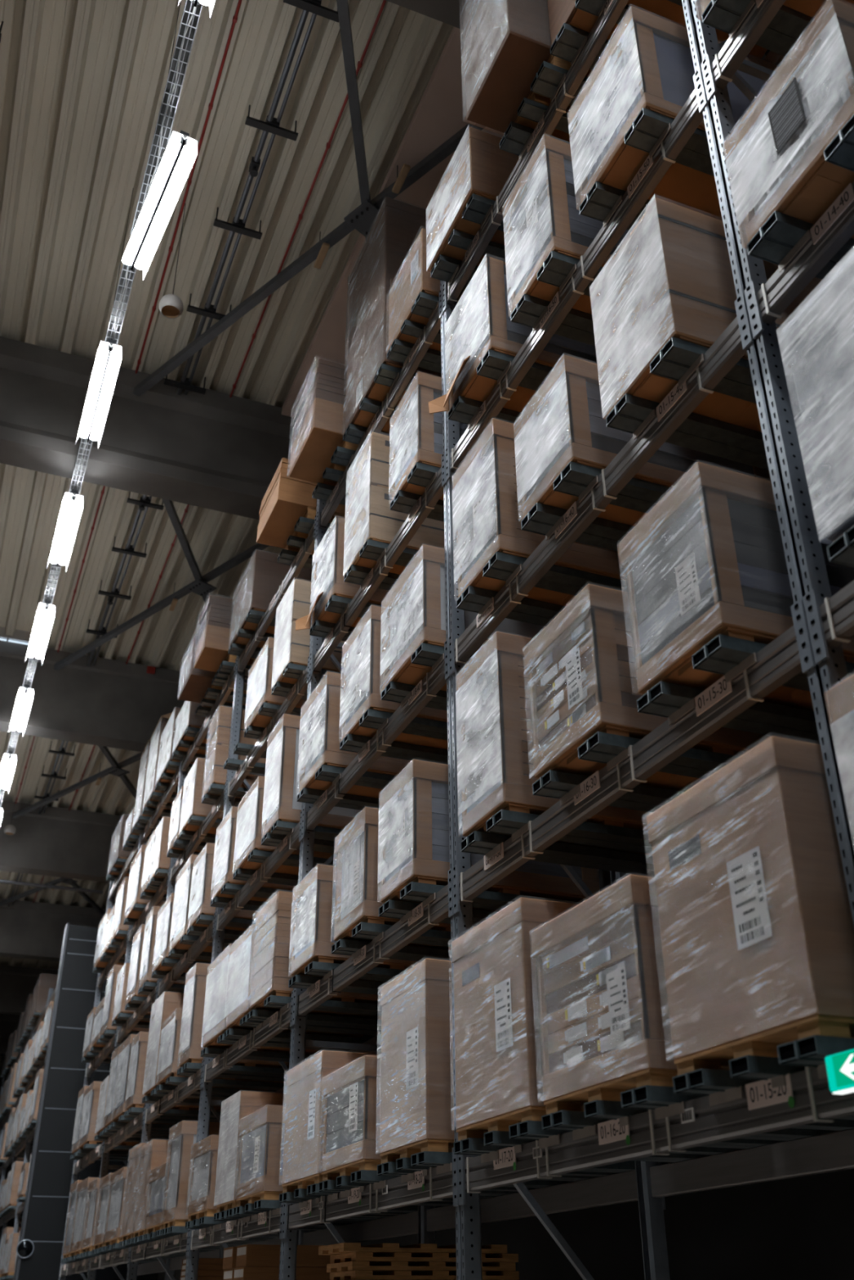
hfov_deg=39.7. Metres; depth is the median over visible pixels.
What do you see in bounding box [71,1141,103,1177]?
beam
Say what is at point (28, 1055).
load
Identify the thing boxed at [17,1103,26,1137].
load
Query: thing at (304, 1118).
load
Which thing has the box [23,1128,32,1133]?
support
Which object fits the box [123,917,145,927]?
support
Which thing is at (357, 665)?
print
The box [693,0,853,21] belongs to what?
load
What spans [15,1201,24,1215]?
beam
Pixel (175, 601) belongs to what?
cable sleeve
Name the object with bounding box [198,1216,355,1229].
support
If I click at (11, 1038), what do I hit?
load
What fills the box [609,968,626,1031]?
print
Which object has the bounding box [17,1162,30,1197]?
load
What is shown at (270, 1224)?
beam
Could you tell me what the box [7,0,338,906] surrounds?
pipe
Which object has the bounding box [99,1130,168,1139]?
support
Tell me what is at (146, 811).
support
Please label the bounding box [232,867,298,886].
support
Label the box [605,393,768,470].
support
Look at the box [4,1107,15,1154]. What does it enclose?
load
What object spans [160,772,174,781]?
support
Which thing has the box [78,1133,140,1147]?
tray
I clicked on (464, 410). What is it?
support
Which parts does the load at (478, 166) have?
lid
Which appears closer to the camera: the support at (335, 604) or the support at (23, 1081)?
the support at (335, 604)
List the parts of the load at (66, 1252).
lid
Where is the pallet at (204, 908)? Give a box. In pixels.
[188,902,259,927]
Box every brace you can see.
[0,877,105,916]
[12,745,142,818]
[53,498,270,670]
[133,0,483,396]
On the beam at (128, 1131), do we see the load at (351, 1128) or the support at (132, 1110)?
the support at (132, 1110)
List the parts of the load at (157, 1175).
lid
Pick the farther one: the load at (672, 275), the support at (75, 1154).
the support at (75, 1154)
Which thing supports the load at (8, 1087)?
on the support
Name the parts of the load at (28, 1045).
lid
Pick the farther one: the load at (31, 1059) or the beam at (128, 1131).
the load at (31, 1059)
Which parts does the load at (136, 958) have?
lid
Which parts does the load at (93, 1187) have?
lid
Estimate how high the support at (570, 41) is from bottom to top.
0.078 m
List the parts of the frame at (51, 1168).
edge trim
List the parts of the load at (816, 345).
lid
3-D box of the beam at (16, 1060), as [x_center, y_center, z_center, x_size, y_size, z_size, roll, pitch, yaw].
[-10.952,11.218,31.601,0.064,0.240,2.790,11,-32,-19]
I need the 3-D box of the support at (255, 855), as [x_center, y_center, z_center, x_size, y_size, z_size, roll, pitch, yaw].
[-0.852,1.886,9.873,1.284,0.078,0.170,11,-32,-19]
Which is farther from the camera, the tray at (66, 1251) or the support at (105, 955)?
the support at (105, 955)
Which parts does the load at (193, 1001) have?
lid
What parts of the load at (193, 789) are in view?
lid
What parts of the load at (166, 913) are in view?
lid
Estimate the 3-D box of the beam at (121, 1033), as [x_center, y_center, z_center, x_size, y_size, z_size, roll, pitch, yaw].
[-3.545,4.596,14.486,0.066,0.240,2.790,11,-32,-19]
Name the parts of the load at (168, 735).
lid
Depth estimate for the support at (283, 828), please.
9.16 m
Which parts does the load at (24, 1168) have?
lid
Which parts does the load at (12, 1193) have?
lid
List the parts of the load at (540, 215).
lid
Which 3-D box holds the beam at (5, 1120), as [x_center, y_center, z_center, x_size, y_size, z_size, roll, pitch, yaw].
[-10.943,12.433,30.912,0.064,0.240,2.790,11,-32,-19]
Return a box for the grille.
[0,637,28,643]
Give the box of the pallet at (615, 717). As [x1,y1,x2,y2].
[533,702,770,777]
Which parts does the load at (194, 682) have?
lid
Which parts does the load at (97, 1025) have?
lid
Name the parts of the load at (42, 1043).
lid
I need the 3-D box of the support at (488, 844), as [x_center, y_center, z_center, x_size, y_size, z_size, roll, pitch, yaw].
[0.781,1.071,5.746,1.284,0.078,0.170,11,-32,-19]
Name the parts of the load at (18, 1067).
lid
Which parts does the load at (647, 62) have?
lid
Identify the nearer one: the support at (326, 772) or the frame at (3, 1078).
the support at (326, 772)
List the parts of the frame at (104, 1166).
post, post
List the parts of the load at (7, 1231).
lid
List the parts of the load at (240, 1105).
lid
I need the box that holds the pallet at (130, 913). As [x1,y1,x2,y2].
[124,895,165,918]
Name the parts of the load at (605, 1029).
lid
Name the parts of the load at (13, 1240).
lid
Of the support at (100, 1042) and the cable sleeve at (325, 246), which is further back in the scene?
the support at (100, 1042)
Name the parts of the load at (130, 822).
lid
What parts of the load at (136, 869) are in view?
lid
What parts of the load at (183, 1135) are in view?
lid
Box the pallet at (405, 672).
[382,626,488,689]
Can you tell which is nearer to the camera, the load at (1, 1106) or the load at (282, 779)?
the load at (282, 779)
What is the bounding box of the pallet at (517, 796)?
[462,782,652,836]
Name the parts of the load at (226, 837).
lid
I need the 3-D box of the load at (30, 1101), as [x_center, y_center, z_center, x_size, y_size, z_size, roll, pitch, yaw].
[-7.549,9.633,24.168,1.130,0.630,0.727,11,-32,-19]
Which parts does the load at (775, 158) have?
lid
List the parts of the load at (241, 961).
lid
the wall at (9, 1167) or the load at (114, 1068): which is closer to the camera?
the load at (114, 1068)
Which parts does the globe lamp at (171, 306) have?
lamp shade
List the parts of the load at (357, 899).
lid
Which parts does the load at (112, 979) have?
lid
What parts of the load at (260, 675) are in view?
lid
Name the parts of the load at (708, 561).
lid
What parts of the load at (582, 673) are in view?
lid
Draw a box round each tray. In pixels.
[0,0,203,807]
[0,1155,23,1159]
[4,1102,12,1109]
[29,1113,37,1123]
[62,1244,71,1254]
[70,1240,82,1252]
[71,1141,128,1153]
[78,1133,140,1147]
[81,1236,94,1248]
[83,1043,91,1057]
[93,949,103,967]
[93,1231,105,1244]
[103,936,112,951]
[104,1112,176,1126]
[104,1226,122,1241]
[111,1102,128,1120]
[112,922,128,938]
[125,1094,222,1109]
[126,986,148,1003]
[139,971,185,987]
[145,1211,163,1228]
[152,947,170,971]
[157,1062,181,1084]
[162,1206,188,1222]
[170,924,188,949]
[178,1047,288,1066]
[187,1195,217,1214]
[202,1017,228,1047]
[212,871,295,898]
[226,997,252,1028]
[234,836,336,871]
[235,1174,282,1199]
[262,807,355,836]
[291,941,420,975]
[311,582,387,624]
[321,1138,381,1172]
[391,448,441,500]
[700,0,711,13]
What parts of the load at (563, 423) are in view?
lid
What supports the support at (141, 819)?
on the beam
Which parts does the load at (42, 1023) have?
lid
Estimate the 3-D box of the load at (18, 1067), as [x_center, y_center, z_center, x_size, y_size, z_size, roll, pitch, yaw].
[-9.389,10.603,28.791,1.130,0.865,0.765,11,-32,-19]
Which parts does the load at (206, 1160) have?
lid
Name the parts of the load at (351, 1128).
lid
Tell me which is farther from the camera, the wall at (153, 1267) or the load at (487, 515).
the wall at (153, 1267)
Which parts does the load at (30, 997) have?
lid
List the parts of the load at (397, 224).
lid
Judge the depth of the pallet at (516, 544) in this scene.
6.07 m
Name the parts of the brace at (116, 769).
gusset plate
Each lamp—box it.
[0,751,16,793]
[0,808,2,824]
[4,789,17,835]
[7,684,33,737]
[24,600,55,665]
[45,489,83,573]
[75,338,122,449]
[116,129,198,280]
[159,203,185,319]
[177,0,215,18]
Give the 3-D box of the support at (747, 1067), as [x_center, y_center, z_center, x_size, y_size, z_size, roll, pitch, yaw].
[1.491,1.353,3.612,1.280,0.072,0.090,11,-32,-19]
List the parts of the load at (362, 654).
lid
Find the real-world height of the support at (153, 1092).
0.078 m
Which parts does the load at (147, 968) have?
lid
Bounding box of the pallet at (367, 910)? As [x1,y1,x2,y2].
[333,899,475,941]
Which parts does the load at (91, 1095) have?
lid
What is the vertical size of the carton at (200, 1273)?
0.042 m
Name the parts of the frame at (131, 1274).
post, post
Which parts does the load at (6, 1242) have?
lid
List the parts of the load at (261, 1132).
lid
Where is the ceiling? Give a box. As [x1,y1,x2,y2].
[0,0,453,1079]
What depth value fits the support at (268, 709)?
10.32 m
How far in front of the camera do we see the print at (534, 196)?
6.28 m
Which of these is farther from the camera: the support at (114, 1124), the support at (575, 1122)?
the support at (114, 1124)
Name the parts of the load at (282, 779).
lid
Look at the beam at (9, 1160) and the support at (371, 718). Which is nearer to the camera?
the support at (371, 718)
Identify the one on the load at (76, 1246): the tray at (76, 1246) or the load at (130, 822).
the tray at (76, 1246)
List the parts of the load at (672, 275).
lid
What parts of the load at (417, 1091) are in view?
lid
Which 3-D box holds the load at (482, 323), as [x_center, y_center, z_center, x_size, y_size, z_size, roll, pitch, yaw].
[0.698,-1.677,7.115,1.225,0.722,0.675,11,-32,-19]
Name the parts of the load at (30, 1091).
lid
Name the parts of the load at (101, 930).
lid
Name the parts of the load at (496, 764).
lid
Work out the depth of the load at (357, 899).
7.08 m
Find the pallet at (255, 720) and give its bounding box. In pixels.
[245,691,306,728]
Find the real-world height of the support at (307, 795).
0.078 m
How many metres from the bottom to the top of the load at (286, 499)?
0.587 m
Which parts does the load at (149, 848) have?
lid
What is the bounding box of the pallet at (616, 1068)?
[542,1038,729,1102]
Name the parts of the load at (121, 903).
lid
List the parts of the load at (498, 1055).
lid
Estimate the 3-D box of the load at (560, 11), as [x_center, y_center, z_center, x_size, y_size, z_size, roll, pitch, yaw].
[1.317,-3.782,6.677,1.110,1.151,0.690,11,-32,-19]
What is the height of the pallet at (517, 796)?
0.095 m
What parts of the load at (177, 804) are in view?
lid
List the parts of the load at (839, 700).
lid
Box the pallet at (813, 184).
[745,91,853,242]
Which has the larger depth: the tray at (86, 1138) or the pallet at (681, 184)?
the tray at (86, 1138)
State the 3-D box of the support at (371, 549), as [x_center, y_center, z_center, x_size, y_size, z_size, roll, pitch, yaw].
[0.153,-0.505,8.364,1.284,0.078,0.170,11,-32,-19]
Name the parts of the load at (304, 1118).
lid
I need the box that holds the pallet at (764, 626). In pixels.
[636,600,853,693]
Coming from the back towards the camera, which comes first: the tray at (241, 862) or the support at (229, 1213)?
the tray at (241, 862)
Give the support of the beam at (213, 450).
attached to the wall at (801, 1228)
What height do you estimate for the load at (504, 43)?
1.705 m
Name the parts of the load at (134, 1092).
lid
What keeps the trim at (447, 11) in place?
attached to the wall at (801, 1228)
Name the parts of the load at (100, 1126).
lid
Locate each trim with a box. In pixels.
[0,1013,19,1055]
[386,0,765,60]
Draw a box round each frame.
[0,1030,36,1253]
[0,1051,24,1191]
[0,1077,4,1096]
[0,1125,4,1151]
[13,922,157,1279]
[13,987,53,1233]
[59,880,128,1279]
[86,840,173,1279]
[126,767,223,1279]
[184,655,308,1279]
[278,499,434,1279]
[329,1270,519,1279]
[440,280,670,1279]
[681,0,853,922]
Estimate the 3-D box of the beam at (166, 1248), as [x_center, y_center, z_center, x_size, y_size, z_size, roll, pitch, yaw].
[-2.473,5.609,10.931,0.066,0.240,2.790,11,-32,-19]
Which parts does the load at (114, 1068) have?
lid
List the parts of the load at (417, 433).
lid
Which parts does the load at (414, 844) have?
lid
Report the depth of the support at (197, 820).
12.64 m
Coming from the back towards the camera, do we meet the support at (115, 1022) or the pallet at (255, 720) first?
the support at (115, 1022)
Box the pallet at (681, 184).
[579,92,705,204]
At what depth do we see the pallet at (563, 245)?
6.12 m
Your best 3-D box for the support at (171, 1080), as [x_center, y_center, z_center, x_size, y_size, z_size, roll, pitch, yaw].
[-1.857,4.283,11.378,1.284,0.078,0.170,11,-32,-19]
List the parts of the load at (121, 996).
lid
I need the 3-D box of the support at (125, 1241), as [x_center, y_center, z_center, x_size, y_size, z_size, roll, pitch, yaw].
[-2.405,6.096,11.927,1.280,0.072,0.090,11,-32,-19]
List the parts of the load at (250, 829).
lid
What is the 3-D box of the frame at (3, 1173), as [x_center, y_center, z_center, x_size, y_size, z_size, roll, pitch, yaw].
[-9.960,13.768,28.871,1.041,7.850,0.150,11,-32,-19]
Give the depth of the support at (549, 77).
6.60 m
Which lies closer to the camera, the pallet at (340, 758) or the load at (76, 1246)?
the pallet at (340, 758)
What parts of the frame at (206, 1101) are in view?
post, post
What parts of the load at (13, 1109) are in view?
lid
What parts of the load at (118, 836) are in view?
lid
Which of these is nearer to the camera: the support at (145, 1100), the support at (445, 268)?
the support at (445, 268)
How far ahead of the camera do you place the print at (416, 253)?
8.27 m
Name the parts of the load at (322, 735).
lid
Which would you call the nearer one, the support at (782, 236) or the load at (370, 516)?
the support at (782, 236)
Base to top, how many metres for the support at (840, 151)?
0.078 m
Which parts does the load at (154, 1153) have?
lid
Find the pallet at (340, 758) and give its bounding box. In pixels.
[298,750,408,792]
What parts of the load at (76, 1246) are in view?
lid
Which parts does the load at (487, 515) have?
lid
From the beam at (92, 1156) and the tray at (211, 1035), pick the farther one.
the beam at (92, 1156)
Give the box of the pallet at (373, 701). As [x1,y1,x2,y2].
[342,693,447,739]
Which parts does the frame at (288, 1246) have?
post, post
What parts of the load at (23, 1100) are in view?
lid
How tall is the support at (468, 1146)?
0.078 m
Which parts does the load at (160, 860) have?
lid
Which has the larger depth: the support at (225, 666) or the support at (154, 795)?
the support at (154, 795)
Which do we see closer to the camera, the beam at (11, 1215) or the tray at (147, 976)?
the tray at (147, 976)
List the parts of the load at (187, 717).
lid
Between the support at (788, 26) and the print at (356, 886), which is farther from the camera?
the print at (356, 886)
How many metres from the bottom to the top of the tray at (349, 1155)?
0.095 m
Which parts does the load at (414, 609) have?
lid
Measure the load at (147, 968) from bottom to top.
0.872 m
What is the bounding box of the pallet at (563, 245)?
[511,235,614,311]
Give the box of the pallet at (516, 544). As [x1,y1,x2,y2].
[457,533,626,598]
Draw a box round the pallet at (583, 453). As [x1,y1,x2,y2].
[522,442,686,518]
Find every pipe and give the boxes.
[0,21,3,41]
[0,879,102,893]
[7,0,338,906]
[14,0,241,804]
[32,0,386,903]
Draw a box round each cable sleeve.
[95,764,101,785]
[168,582,177,611]
[313,231,329,269]
[391,163,410,193]
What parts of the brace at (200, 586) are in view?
gusset plate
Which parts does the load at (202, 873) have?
lid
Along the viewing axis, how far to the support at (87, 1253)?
13.76 m
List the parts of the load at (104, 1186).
lid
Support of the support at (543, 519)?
on the beam
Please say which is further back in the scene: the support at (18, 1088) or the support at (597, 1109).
the support at (18, 1088)
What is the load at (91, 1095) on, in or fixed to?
on the support at (86, 1146)
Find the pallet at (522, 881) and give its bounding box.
[381,857,599,902]
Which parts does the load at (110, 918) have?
lid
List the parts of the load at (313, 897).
lid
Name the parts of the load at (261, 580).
lid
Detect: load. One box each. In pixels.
[0,1051,6,1075]
[0,1077,8,1114]
[0,1080,6,1114]
[0,1122,23,1159]
[0,1178,8,1211]
[0,1179,5,1213]
[0,1226,20,1277]
[0,1238,8,1276]
[3,1170,12,1208]
[3,1232,18,1275]
[4,1033,13,1068]
[4,1067,13,1109]
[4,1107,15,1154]
[5,1160,30,1206]
[7,1035,13,1062]
[7,1062,17,1102]
[7,1111,15,1149]
[8,1030,25,1059]
[9,1104,19,1146]
[13,1053,22,1095]
[13,1093,27,1142]
[14,1012,24,1048]
[17,1012,25,1043]
[17,1053,34,1088]
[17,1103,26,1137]
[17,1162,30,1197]
[20,1039,35,1084]
[21,993,33,1037]
[22,1089,34,1132]
[24,1000,32,1031]
[24,1046,32,1076]
[24,1091,34,1128]
[27,1032,37,1070]
[28,984,36,1022]
[29,1068,44,1123]
[32,973,57,1017]
[32,1021,44,1064]
[35,1026,44,1058]
[40,1000,53,1052]
[44,1001,53,1044]
[62,1180,82,1258]
[70,1177,97,1256]
[71,1085,128,1154]
[78,1080,140,1151]
[81,1177,101,1253]
[83,1007,111,1058]
[90,997,106,1047]
[93,908,124,968]
[93,1173,112,1248]
[94,1075,110,1135]
[101,964,151,1034]
[102,904,125,954]
[103,1166,128,1246]
[104,1045,176,1128]
[107,813,131,876]
[111,876,128,939]
[111,1034,171,1124]
[112,963,151,1022]
[120,1142,146,1240]
[124,808,151,844]
[124,844,165,919]
[125,1031,222,1111]
[126,924,148,1004]
[132,738,164,826]
[133,1139,169,1237]
[138,906,185,987]
[141,828,166,893]
[142,712,177,810]
[142,991,226,1100]
[145,1162,168,1233]
[149,816,172,878]
[151,893,211,973]
[156,706,195,783]
[156,1008,284,1090]
[162,1120,221,1228]
[168,786,217,852]
[168,854,234,952]
[172,700,209,755]
[178,635,248,707]
[178,757,223,834]
[178,963,288,1068]
[187,843,259,931]
[187,1134,221,1221]
[192,595,255,671]
[201,943,321,1054]
[203,706,267,798]
[212,806,295,902]
[213,1090,286,1213]
[224,924,362,1037]
[230,549,313,648]
[234,775,336,875]
[235,1105,285,1206]
[244,637,306,728]
[247,890,381,1019]
[256,457,347,555]
[262,713,361,836]
[272,578,345,684]
[280,1050,381,1192]
[288,358,358,489]
[288,864,420,982]
[295,516,389,630]
[297,671,411,798]
[321,1055,381,1181]
[333,807,475,950]
[338,604,448,749]
[342,431,444,575]
[343,196,441,434]
[377,759,599,911]
[377,958,454,1164]
[379,544,546,691]
[385,227,469,354]
[388,372,467,500]
[426,124,519,272]
[427,254,596,414]
[448,897,584,1141]
[452,418,626,606]
[455,631,652,855]
[458,0,593,142]
[502,134,631,316]
[513,354,771,526]
[522,583,770,791]
[530,874,729,1114]
[546,0,767,58]
[567,5,778,221]
[589,195,825,432]
[617,462,853,711]
[646,735,853,1075]
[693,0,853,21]
[721,0,853,248]
[776,252,853,544]
[823,674,853,845]
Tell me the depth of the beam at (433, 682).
7.49 m
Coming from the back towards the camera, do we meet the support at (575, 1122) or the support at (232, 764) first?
the support at (232, 764)
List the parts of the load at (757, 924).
lid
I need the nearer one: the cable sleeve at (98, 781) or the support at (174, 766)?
the support at (174, 766)
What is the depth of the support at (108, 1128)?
14.10 m
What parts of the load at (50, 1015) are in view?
lid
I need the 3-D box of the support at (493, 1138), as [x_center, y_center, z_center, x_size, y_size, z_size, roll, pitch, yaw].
[0.842,2.142,4.996,1.280,0.072,0.090,11,-32,-19]
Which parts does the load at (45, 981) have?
lid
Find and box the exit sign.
[825,1048,853,1094]
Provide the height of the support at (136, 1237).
0.072 m
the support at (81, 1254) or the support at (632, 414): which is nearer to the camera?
the support at (632, 414)
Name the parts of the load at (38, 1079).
lid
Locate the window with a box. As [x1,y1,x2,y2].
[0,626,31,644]
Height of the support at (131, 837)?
0.078 m
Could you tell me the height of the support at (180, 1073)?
0.078 m
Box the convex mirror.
[16,1239,34,1258]
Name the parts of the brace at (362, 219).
gusset plate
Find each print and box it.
[253,1137,259,1170]
[307,1091,315,1137]
[349,1084,356,1129]
[353,861,359,894]
[355,665,360,700]
[398,808,404,859]
[407,1029,417,1085]
[411,253,417,280]
[474,490,480,539]
[497,982,510,1048]
[526,195,535,232]
[544,412,552,457]
[567,650,580,705]
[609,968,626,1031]
[677,555,696,610]
[731,851,764,943]
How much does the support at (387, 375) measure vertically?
0.078 m
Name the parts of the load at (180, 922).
lid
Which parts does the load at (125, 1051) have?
lid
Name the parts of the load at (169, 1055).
lid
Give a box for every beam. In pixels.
[0,336,295,519]
[0,640,186,751]
[0,800,122,883]
[0,897,106,961]
[0,964,58,1015]
[0,1068,10,1088]
[0,1106,12,1128]
[0,1217,4,1226]
[1,1153,13,1171]
[2,1204,17,1225]
[10,1048,21,1068]
[11,1089,23,1109]
[13,1137,26,1159]
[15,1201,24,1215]
[20,1029,32,1053]
[22,1071,36,1093]
[26,1127,35,1144]
[31,1000,47,1034]
[35,1057,45,1074]
[45,986,56,1008]
[57,1257,89,1279]
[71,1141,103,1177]
[84,1028,116,1080]
[87,1247,129,1275]
[95,928,128,991]
[101,1105,144,1156]
[106,835,139,902]
[115,980,157,1045]
[126,866,169,945]
[128,1228,189,1266]
[137,760,181,848]
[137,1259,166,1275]
[142,1060,203,1128]
[155,911,215,1000]
[168,780,226,885]
[168,1248,219,1275]
[179,657,236,775]
[186,1203,283,1256]
[200,990,293,1088]
[213,809,302,937]
[224,654,310,803]
[231,1237,280,1247]
[235,514,316,677]
[273,1086,286,1093]
[281,1147,459,1238]
[292,867,454,1025]
[301,638,449,839]
[302,1211,417,1245]
[308,451,446,680]
[315,288,443,535]
[347,1033,381,1053]
[426,1169,638,1239]
[442,0,628,312]
[444,66,708,481]
[448,292,753,675]
[452,599,816,914]
[457,1066,853,1204]
[649,1128,853,1209]
[701,0,786,101]
[744,181,853,338]
[763,50,786,66]
[802,580,853,664]
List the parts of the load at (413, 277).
panel, panel, panel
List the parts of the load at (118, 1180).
lid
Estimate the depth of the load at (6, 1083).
31.22 m
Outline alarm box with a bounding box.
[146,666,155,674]
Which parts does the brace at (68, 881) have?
gusset plate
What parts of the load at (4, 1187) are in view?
lid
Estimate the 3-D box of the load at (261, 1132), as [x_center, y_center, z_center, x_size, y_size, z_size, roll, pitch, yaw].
[-0.683,3.615,8.227,1.134,0.573,0.759,11,-32,-19]
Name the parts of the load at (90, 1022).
lid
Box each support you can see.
[0,1113,6,1117]
[0,1160,23,1163]
[0,1213,22,1217]
[2,1154,30,1158]
[4,1151,31,1155]
[5,1150,31,1155]
[5,1275,13,1279]
[7,1148,31,1153]
[7,1205,16,1210]
[8,1146,32,1151]
[9,1056,16,1060]
[12,1094,19,1099]
[12,1142,32,1147]
[14,1139,33,1144]
[16,1137,34,1142]
[16,1198,24,1203]
[17,1042,24,1047]
[17,1087,34,1092]
[18,1133,34,1138]
[18,1196,25,1199]
[19,1083,35,1088]
[20,1037,26,1041]
[22,1079,35,1084]
[23,1030,31,1035]
[23,1076,31,1080]
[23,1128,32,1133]
[25,1026,37,1031]
[26,1072,33,1077]
[26,1124,35,1130]
[27,1022,35,1026]
[27,1070,35,1075]
[28,1123,35,1127]
[29,1066,44,1072]
[31,1016,44,1021]
[31,1064,39,1069]
[33,1012,41,1017]
[35,1057,44,1062]
[39,1051,46,1056]
[60,1258,145,1266]
[62,1257,149,1264]
[65,1257,153,1264]
[67,1256,158,1263]
[70,1155,128,1161]
[71,1255,158,1262]
[73,1151,128,1159]
[75,1253,166,1262]
[76,1149,129,1157]
[79,1253,175,1261]
[81,1057,111,1065]
[83,1143,136,1151]
[83,1252,179,1259]
[85,1051,111,1059]
[85,1251,183,1259]
[89,1046,114,1054]
[91,1248,185,1257]
[92,967,104,975]
[93,1134,154,1143]
[95,1248,186,1256]
[96,1038,123,1047]
[98,1247,200,1255]
[99,955,124,963]
[99,1034,128,1043]
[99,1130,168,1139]
[101,1246,209,1254]
[102,951,125,960]
[102,1128,168,1137]
[103,1029,139,1038]
[106,874,128,882]
[106,943,119,952]
[106,1124,169,1133]
[106,1244,213,1253]
[110,937,124,947]
[110,1121,174,1131]
[111,866,129,873]
[111,1019,151,1029]
[111,1243,219,1252]
[115,857,126,866]
[115,929,127,939]
[116,1012,151,1022]
[118,1115,219,1124]
[118,1240,231,1250]
[122,844,133,853]
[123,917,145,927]
[123,1111,222,1121]
[123,1240,235,1248]
[124,840,146,847]
[124,1003,151,1013]
[126,1238,239,1248]
[127,834,150,843]
[128,1106,222,1118]
[130,995,147,1006]
[130,1237,248,1247]
[131,826,154,835]
[132,902,161,913]
[134,822,158,829]
[134,1236,252,1245]
[137,815,162,826]
[137,986,185,997]
[138,1235,256,1245]
[139,891,166,901]
[142,806,172,817]
[142,981,186,992]
[142,1095,222,1106]
[142,1233,265,1244]
[146,800,172,808]
[146,881,159,893]
[149,876,164,888]
[149,1231,273,1241]
[150,791,176,802]
[150,1088,231,1099]
[151,969,186,981]
[154,868,168,879]
[155,782,177,793]
[155,1084,275,1096]
[155,1230,279,1240]
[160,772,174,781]
[160,957,211,969]
[160,1228,279,1239]
[164,1227,279,1237]
[165,760,193,773]
[165,1075,285,1090]
[166,848,199,861]
[167,1226,316,1237]
[168,948,211,960]
[171,750,207,762]
[173,839,215,851]
[176,1066,286,1081]
[177,739,208,750]
[178,830,217,843]
[179,934,236,947]
[182,1062,286,1076]
[183,726,208,739]
[184,1220,324,1233]
[186,925,244,939]
[187,814,222,828]
[192,1218,327,1230]
[195,705,211,719]
[195,914,255,928]
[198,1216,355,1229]
[200,697,247,710]
[200,1047,315,1062]
[201,793,242,808]
[204,687,248,704]
[207,782,248,797]
[209,896,267,911]
[211,674,248,690]
[213,1212,363,1226]
[215,669,248,679]
[217,1033,350,1052]
[218,660,251,675]
[220,883,293,898]
[220,1210,372,1222]
[223,758,267,774]
[223,1028,370,1044]
[226,1208,380,1222]
[227,643,262,658]
[232,742,266,759]
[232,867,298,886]
[233,1205,397,1220]
[237,628,276,641]
[239,1015,381,1035]
[244,724,265,742]
[244,1203,410,1216]
[245,608,277,626]
[246,1008,381,1030]
[247,848,336,868]
[253,1200,443,1215]
[257,702,301,719]
[261,832,334,853]
[263,995,381,1015]
[270,820,342,840]
[271,680,307,700]
[277,548,314,569]
[279,1191,453,1208]
[282,662,341,682]
[286,535,314,550]
[288,974,387,995]
[293,516,335,537]
[293,1188,453,1203]
[296,787,379,810]
[304,960,408,982]
[306,1183,496,1201]
[309,619,355,641]
[311,482,348,506]
[315,764,396,789]
[318,1179,517,1198]
[322,466,343,483]
[324,595,382,617]
[330,446,355,469]
[331,938,451,961]
[336,1175,539,1192]
[339,733,448,764]
[342,423,392,448]
[343,564,400,591]
[350,1169,573,1190]
[351,921,451,946]
[359,397,397,417]
[359,538,418,566]
[359,708,447,740]
[373,363,417,391]
[377,1161,599,1182]
[378,899,497,926]
[381,680,447,711]
[386,338,441,373]
[390,489,444,521]
[395,1157,616,1176]
[400,319,440,343]
[400,881,582,910]
[407,462,439,491]
[410,1151,667,1174]
[411,291,462,321]
[411,643,476,671]
[430,253,484,288]
[448,229,505,262]
[448,395,521,428]
[453,1137,711,1163]
[456,585,565,626]
[460,831,654,876]
[462,193,503,231]
[476,349,553,391]
[482,551,627,595]
[484,1130,745,1155]
[485,808,652,853]
[499,120,569,159]
[509,1120,784,1148]
[510,293,595,346]
[517,97,568,133]
[520,502,634,551]
[530,61,588,106]
[532,769,684,812]
[537,250,603,296]
[541,1110,839,1141]
[550,22,609,70]
[552,461,671,513]
[574,0,630,24]
[577,731,738,778]
[578,181,653,231]
[583,1099,853,1130]
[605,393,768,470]
[620,1084,853,1119]
[623,106,714,176]
[636,680,820,744]
[649,336,756,404]
[667,0,682,6]
[672,1068,761,1106]
[691,634,853,691]
[701,0,814,57]
[728,1054,807,1088]
[746,210,853,280]
[777,1035,853,1079]
[823,114,853,171]
[826,525,853,567]
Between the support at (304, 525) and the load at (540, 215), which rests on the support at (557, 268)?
the load at (540, 215)
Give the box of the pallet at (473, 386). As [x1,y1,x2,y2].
[449,335,562,408]
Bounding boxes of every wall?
[0,1077,12,1240]
[7,49,853,1279]
[280,26,503,417]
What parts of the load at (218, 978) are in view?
lid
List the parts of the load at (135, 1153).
lid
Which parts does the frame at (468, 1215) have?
post, post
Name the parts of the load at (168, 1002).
lid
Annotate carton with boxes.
[179,1275,222,1279]
[180,1270,223,1276]
[181,1264,223,1271]
[182,1257,222,1264]
[222,1246,236,1269]
[222,1268,234,1279]
[233,1266,329,1279]
[235,1244,361,1267]
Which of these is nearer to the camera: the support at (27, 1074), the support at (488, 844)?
the support at (488, 844)
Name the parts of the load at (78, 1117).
lid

